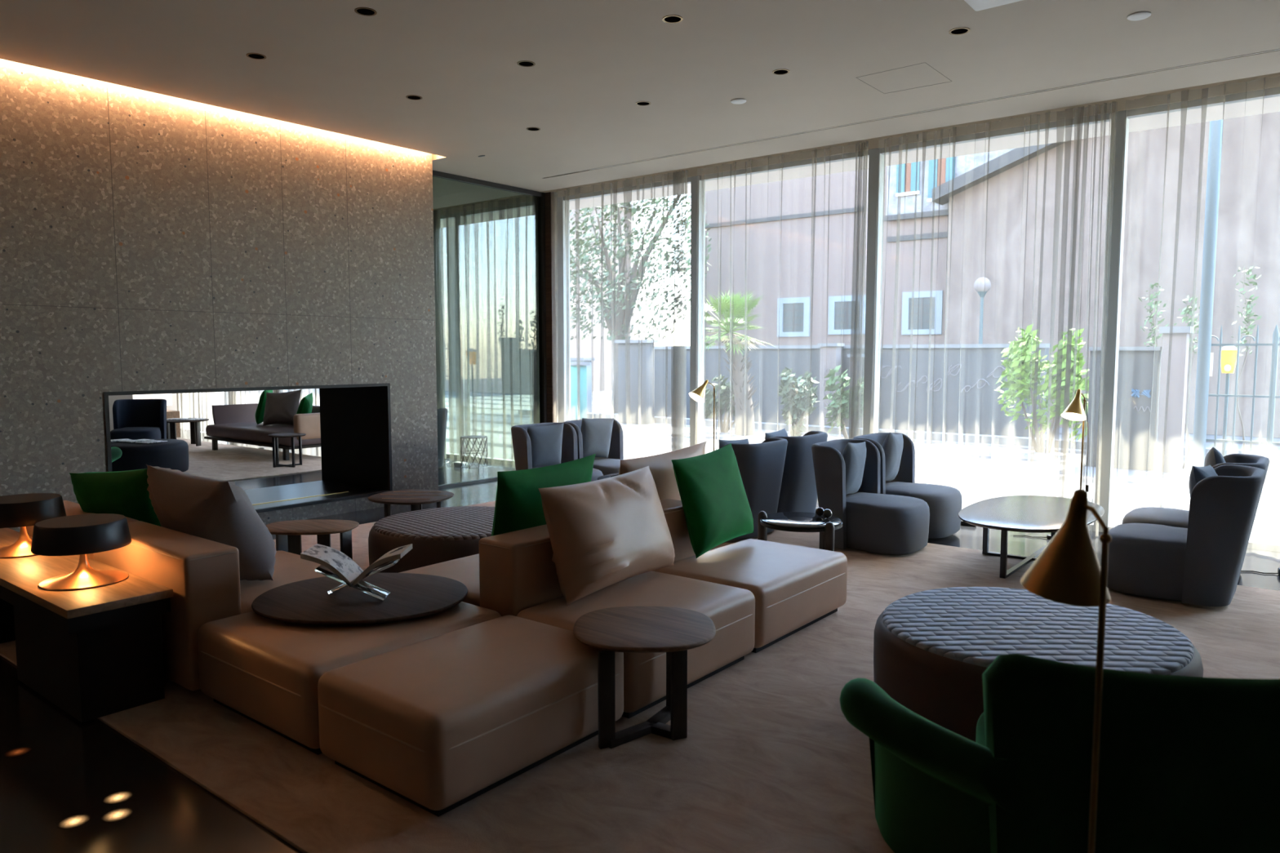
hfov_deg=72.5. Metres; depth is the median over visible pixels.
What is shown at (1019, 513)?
coffee table
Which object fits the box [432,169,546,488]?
window
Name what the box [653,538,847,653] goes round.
module
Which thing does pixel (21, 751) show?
floor light
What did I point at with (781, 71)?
recessed light
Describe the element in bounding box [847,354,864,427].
gate pillar
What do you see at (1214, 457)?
cushion
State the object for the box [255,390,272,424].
velvet cushion
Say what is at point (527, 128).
recessed light
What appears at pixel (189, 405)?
sheer curtain
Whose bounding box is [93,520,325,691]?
module
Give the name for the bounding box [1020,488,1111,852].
floor lamp
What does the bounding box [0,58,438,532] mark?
wall
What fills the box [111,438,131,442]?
magazine
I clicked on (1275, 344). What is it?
iron fence
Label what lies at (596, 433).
cushion
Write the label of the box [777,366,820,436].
bush
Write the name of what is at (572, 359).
panel
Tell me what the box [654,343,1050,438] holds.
fence
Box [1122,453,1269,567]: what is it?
lounge chair
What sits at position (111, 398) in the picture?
wall
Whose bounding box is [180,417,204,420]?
magazine
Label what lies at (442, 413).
lounge chair
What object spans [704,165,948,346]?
house
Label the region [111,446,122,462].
armchair
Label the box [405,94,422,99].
recessed light
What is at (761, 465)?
lounge chair
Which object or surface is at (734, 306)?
palm tree
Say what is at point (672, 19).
recessed light
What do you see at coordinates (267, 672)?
module
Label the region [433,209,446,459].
sheer curtain
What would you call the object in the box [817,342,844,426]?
gate pillar
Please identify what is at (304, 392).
sheer curtain
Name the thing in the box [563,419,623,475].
lounge chair
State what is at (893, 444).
cushion
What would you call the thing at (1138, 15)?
smoke detector
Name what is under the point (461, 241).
window
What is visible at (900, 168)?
shutter
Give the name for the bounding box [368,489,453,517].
side table
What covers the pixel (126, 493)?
velvet cushion
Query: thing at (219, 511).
cushion
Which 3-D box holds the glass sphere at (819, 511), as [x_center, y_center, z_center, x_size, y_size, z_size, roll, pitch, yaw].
[1.181,0.561,5.727,0.062,0.060,0.062,4,6,38]
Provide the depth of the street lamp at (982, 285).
16.40 m
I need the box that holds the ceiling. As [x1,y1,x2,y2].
[0,0,1279,215]
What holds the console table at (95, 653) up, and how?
on the rug at (770, 760)
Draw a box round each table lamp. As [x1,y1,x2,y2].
[0,493,66,558]
[31,513,131,591]
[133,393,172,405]
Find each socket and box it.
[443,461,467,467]
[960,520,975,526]
[1013,534,1050,539]
[1240,567,1279,575]
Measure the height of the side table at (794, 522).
0.444 m
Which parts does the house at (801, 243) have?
pane, pane, pane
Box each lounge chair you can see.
[110,399,166,439]
[436,407,448,466]
[511,422,603,481]
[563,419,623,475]
[722,437,787,540]
[773,431,827,512]
[811,439,929,555]
[853,432,962,538]
[1106,464,1266,606]
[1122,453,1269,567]
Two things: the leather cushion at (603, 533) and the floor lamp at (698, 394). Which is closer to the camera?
the leather cushion at (603, 533)
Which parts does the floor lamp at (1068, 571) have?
lamp shade, swivel arm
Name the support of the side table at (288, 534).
on the rug at (770, 760)
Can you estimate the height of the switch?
0.055 m
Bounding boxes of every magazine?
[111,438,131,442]
[120,439,153,443]
[135,440,167,443]
[166,417,187,420]
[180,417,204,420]
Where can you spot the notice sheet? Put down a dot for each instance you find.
(1211, 353)
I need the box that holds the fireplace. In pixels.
[103,382,392,513]
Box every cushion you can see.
[69,468,160,526]
[146,464,276,580]
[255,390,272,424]
[262,389,301,425]
[296,392,313,413]
[373,506,494,540]
[491,453,595,536]
[527,422,564,467]
[537,466,675,605]
[580,417,613,457]
[618,440,706,500]
[671,443,753,558]
[718,438,749,448]
[764,428,787,439]
[842,441,866,494]
[882,431,903,481]
[882,586,1194,675]
[1188,464,1217,497]
[1204,447,1225,466]
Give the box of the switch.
[1084,484,1088,492]
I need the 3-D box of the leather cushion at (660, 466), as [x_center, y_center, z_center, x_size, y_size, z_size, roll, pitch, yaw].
[0.105,0.400,5.265,0.253,0.576,0.869,4,6,38]
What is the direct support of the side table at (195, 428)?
on the rug at (228, 463)
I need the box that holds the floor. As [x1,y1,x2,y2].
[0,428,1279,852]
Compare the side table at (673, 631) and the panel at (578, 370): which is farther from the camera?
the panel at (578, 370)
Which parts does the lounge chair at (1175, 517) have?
seat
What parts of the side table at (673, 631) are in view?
leg, leg, leg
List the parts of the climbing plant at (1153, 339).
stem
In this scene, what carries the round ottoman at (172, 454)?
on the rug at (228, 463)
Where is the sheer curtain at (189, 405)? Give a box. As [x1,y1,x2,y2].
[176,389,284,431]
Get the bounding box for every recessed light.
[246,53,266,59]
[354,7,377,16]
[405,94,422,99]
[517,60,535,66]
[526,127,540,130]
[635,101,651,106]
[662,14,683,23]
[772,68,790,75]
[948,26,969,35]
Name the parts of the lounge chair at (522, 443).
seat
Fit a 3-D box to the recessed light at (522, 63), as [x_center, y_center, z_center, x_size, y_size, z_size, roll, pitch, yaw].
[-0.779,-2.485,5.983,0.124,0.003,0.124,4,6,38]
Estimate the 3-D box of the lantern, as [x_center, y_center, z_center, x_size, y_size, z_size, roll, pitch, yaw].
[6.994,-0.163,10.430,0.200,1.630,0.202,4,6,38]
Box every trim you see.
[440,96,1279,227]
[545,191,558,422]
[590,48,1279,169]
[856,62,952,93]
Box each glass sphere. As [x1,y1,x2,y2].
[815,506,824,516]
[822,508,832,518]
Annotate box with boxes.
[964,0,1022,10]
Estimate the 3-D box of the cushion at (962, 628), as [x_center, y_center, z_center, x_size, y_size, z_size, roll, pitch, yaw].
[1.583,0.809,3.556,1.140,0.035,1.140,4,6,38]
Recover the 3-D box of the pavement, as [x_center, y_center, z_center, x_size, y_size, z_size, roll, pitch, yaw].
[13.448,-1.139,32.990,70.000,0.180,51.650,4,6,38]
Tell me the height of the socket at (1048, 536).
0.032 m
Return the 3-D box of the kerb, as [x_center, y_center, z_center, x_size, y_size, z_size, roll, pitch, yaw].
[4.469,0.119,16.125,19.000,0.120,0.300,4,6,38]
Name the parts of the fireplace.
panel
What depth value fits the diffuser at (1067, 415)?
6.54 m
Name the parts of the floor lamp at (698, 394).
lamp shade, cord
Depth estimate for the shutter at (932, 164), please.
19.69 m
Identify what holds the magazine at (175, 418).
on the side table at (195, 428)
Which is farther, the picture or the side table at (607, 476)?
the side table at (607, 476)
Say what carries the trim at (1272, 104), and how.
attached to the wall
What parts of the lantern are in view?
post, bulb, glass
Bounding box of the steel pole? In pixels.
[1184,119,1223,493]
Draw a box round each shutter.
[896,163,905,193]
[910,161,919,191]
[928,159,937,198]
[945,156,955,182]
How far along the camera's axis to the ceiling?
6.04 m
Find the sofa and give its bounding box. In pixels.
[204,403,320,460]
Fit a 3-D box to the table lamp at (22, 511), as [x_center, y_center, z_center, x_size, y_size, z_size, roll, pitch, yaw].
[-3.127,0.495,4.426,0.374,0.276,0.374,0,5,-2]
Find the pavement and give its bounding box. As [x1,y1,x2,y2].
[284,389,1279,543]
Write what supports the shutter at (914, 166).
hanging from the house at (909, 186)
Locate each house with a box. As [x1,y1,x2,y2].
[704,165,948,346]
[884,148,1013,221]
[931,111,1279,438]
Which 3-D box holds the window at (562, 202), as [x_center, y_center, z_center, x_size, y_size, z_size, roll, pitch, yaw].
[-0.205,-1.111,10.547,2.068,3.460,0.120,4,6,38]
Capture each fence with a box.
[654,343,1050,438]
[1205,324,1279,489]
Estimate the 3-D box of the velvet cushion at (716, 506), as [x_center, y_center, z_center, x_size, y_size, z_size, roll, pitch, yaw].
[0.439,0.414,5.051,0.244,0.582,0.669,4,6,38]
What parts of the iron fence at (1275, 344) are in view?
rail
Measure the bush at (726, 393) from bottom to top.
1.142 m
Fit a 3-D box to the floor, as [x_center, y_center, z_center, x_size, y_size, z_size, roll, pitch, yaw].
[-4.439,1.016,7.058,20.800,0.200,11.350,4,6,38]
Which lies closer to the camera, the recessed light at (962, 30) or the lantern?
the recessed light at (962, 30)
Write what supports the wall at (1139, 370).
on the pavement
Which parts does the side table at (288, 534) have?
leg, leg, leg, leg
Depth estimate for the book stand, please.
3.90 m
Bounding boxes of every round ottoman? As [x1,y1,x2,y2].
[111,439,188,471]
[368,506,494,573]
[873,586,1203,742]
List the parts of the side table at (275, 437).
leg, leg, leg, leg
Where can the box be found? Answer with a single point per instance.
(977, 5)
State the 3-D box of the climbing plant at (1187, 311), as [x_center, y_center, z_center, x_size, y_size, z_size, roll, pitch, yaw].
[7.186,-0.573,11.462,0.363,2.280,0.226,1,5,16]
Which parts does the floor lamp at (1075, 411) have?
lamp shade, cord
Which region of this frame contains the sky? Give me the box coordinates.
[440,203,640,394]
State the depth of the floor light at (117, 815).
2.85 m
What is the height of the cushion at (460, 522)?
0.038 m
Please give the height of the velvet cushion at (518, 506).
0.589 m
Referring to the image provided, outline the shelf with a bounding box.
[166,409,180,437]
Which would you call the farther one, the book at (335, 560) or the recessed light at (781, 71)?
the recessed light at (781, 71)
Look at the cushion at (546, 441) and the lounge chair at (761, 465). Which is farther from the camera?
the cushion at (546, 441)
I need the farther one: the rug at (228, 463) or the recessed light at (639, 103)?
the rug at (228, 463)
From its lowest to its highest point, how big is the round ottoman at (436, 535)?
0.404 m
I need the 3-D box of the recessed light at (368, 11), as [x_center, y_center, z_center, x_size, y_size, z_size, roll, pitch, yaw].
[-1.592,-2.409,5.070,0.124,0.003,0.124,4,6,38]
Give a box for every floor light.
[3,746,32,757]
[57,813,90,829]
[101,808,133,822]
[102,791,133,804]
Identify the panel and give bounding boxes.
[570,357,595,413]
[570,362,590,419]
[613,339,657,424]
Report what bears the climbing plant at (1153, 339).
on the pavement
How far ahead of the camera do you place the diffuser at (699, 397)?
8.72 m
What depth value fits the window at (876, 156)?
8.45 m
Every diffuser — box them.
[689,392,703,401]
[1062,413,1085,419]
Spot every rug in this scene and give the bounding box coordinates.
[0,501,1279,852]
[176,437,321,481]
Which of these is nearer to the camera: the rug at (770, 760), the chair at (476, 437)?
the rug at (770, 760)
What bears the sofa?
on the rug at (228, 463)
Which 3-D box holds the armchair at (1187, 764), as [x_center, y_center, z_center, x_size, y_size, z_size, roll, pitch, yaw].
[1.349,0.915,2.338,1.557,0.760,0.704,1,5,7]
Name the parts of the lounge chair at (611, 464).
seat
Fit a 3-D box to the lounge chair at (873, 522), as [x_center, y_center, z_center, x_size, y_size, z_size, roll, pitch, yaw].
[1.790,0.523,6.757,0.817,0.775,0.706,4,6,38]
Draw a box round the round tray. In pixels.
[251,573,467,624]
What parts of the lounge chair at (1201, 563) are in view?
seat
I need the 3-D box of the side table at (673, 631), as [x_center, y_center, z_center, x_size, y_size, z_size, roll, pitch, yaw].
[0.018,0.997,3.531,0.570,0.397,0.550,0,5,0]
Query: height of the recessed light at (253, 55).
0.003 m
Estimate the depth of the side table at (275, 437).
11.48 m
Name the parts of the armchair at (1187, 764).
arm, seat, backrest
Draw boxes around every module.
[26,500,137,559]
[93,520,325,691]
[197,601,501,755]
[317,614,623,817]
[399,553,479,606]
[479,498,755,719]
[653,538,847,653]
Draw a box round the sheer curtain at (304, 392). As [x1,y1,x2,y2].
[288,388,319,405]
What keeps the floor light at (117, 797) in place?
on the floor
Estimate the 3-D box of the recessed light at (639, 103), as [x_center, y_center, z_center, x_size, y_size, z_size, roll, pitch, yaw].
[0.026,-2.564,6.933,0.124,0.003,0.124,4,6,38]
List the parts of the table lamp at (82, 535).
lamp shade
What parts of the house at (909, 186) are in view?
sill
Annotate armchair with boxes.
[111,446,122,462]
[840,653,1279,852]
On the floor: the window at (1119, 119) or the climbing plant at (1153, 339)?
the window at (1119, 119)
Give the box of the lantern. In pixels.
[1218,346,1239,457]
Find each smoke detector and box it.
[730,97,746,104]
[1127,10,1151,20]
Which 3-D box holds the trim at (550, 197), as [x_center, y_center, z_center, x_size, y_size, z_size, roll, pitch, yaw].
[-1.102,-1.152,10.926,0.100,3.478,0.100,4,6,38]
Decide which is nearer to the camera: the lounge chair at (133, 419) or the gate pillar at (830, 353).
the lounge chair at (133, 419)
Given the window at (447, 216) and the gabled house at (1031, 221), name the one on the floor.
the window at (447, 216)
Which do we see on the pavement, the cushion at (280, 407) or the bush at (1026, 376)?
the bush at (1026, 376)
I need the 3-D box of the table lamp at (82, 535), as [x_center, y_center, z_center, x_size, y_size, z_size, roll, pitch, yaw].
[-2.451,0.544,3.842,0.374,0.276,0.374,4,6,38]
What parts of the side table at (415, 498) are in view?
leg, leg, leg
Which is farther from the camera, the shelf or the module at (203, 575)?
the shelf
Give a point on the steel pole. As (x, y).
(1215, 131)
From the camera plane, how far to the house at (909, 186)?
19.90 m
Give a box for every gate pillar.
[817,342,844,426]
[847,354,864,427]
[1155,326,1194,473]
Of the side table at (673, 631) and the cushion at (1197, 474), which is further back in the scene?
the cushion at (1197, 474)
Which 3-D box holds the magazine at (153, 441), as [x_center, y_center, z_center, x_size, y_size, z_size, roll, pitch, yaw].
[-6.057,0.191,10.832,0.206,0.009,0.288,2,5,20]
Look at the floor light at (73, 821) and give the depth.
2.81 m
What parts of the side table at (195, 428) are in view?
leg, leg, leg, leg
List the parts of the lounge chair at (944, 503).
seat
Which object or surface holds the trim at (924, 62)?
attached to the ceiling
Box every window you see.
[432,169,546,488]
[440,213,459,458]
[454,200,537,465]
[556,177,690,422]
[689,149,869,499]
[862,112,1111,530]
[1093,86,1279,551]
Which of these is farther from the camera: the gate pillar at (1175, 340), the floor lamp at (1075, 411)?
the gate pillar at (1175, 340)
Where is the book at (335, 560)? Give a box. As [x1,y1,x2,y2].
[300,543,412,586]
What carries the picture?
on the book at (335, 560)
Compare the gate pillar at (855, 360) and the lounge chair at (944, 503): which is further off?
the gate pillar at (855, 360)
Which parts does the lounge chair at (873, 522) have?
seat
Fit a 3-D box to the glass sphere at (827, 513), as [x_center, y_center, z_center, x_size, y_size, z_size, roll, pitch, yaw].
[1.217,0.566,5.669,0.062,0.060,0.062,4,6,38]
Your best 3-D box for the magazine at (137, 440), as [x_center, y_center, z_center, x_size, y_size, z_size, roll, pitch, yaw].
[-6.290,0.180,10.940,0.211,0.014,0.302,3,5,29]
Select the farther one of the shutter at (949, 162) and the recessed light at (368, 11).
the shutter at (949, 162)
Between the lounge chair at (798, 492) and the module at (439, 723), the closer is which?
the module at (439, 723)
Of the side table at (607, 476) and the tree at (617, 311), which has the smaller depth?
the side table at (607, 476)
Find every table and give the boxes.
[0,528,173,722]
[166,417,208,446]
[265,519,359,559]
[267,432,306,467]
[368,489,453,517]
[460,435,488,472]
[573,606,715,749]
[597,472,618,479]
[757,511,842,551]
[958,495,1104,578]
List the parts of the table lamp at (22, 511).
lamp shade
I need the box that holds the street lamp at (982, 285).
[973,277,991,343]
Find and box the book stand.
[314,559,399,600]
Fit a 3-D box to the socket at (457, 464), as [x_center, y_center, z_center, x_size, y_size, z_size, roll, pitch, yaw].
[-2.503,0.497,11.720,0.508,0.060,0.109,4,6,38]
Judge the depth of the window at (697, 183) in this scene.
9.77 m
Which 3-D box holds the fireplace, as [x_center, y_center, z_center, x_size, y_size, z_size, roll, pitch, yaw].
[-3.711,0.168,7.977,1.212,1.087,2.540,4,6,38]
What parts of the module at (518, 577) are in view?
backrest, seat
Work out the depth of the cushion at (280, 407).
13.05 m
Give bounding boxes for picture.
[388,546,406,554]
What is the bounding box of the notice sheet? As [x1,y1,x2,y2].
[1209,352,1213,376]
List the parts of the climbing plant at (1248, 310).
stem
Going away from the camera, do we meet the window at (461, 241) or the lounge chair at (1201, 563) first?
the lounge chair at (1201, 563)
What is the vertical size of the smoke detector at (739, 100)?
0.013 m
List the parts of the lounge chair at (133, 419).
seat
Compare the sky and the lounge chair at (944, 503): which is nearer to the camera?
the lounge chair at (944, 503)
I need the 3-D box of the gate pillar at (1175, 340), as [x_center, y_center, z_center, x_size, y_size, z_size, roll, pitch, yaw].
[6.843,-0.344,11.216,0.340,1.860,0.340,4,6,38]
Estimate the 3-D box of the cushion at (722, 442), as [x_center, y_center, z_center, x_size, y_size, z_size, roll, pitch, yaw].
[0.802,0.316,7.174,0.418,0.441,0.182,-5,7,-44]
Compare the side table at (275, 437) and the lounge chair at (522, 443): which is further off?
the side table at (275, 437)
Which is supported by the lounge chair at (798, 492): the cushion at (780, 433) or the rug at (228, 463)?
the cushion at (780, 433)
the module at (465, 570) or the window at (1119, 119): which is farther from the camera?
the window at (1119, 119)
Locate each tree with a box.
[532,193,711,413]
[682,289,773,435]
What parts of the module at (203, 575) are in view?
backrest, seat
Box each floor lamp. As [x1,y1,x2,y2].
[688,379,716,450]
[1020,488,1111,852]
[1061,388,1095,551]
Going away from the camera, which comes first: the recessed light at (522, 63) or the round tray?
the round tray
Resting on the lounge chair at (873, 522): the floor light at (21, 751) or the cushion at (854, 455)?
the cushion at (854, 455)
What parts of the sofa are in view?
leg, armrest, frame, mattress, leg, backrest, armrest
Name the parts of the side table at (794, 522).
leg, glass, leg, leg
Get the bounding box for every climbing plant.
[1138,282,1168,352]
[1173,295,1199,468]
[1231,266,1261,453]
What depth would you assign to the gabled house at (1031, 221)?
17.02 m
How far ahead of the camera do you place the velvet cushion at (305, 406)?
12.46 m
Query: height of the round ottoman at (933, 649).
0.401 m
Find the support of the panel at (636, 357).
on the pavement
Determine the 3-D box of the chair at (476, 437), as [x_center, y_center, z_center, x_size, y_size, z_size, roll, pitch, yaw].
[-2.115,0.351,11.142,0.350,0.446,0.348,4,6,38]
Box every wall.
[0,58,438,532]
[108,393,177,431]
[1085,346,1162,470]
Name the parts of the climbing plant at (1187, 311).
stem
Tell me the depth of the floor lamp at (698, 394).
8.76 m
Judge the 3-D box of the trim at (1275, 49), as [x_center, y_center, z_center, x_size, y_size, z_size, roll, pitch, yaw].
[2.986,-2.564,6.632,9.020,0.054,0.012,4,6,38]
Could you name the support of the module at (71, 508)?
on the rug at (770, 760)
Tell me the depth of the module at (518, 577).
4.01 m
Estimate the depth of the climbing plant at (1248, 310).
11.02 m
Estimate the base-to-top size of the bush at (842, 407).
1.335 m
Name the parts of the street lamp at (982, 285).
post, globe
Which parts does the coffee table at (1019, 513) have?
leg, leg, leg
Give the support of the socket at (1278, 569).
on the floor
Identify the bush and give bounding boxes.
[703,373,735,432]
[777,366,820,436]
[822,364,864,439]
[995,324,1088,453]
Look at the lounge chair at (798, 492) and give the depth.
7.45 m
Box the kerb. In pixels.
[518,408,1279,462]

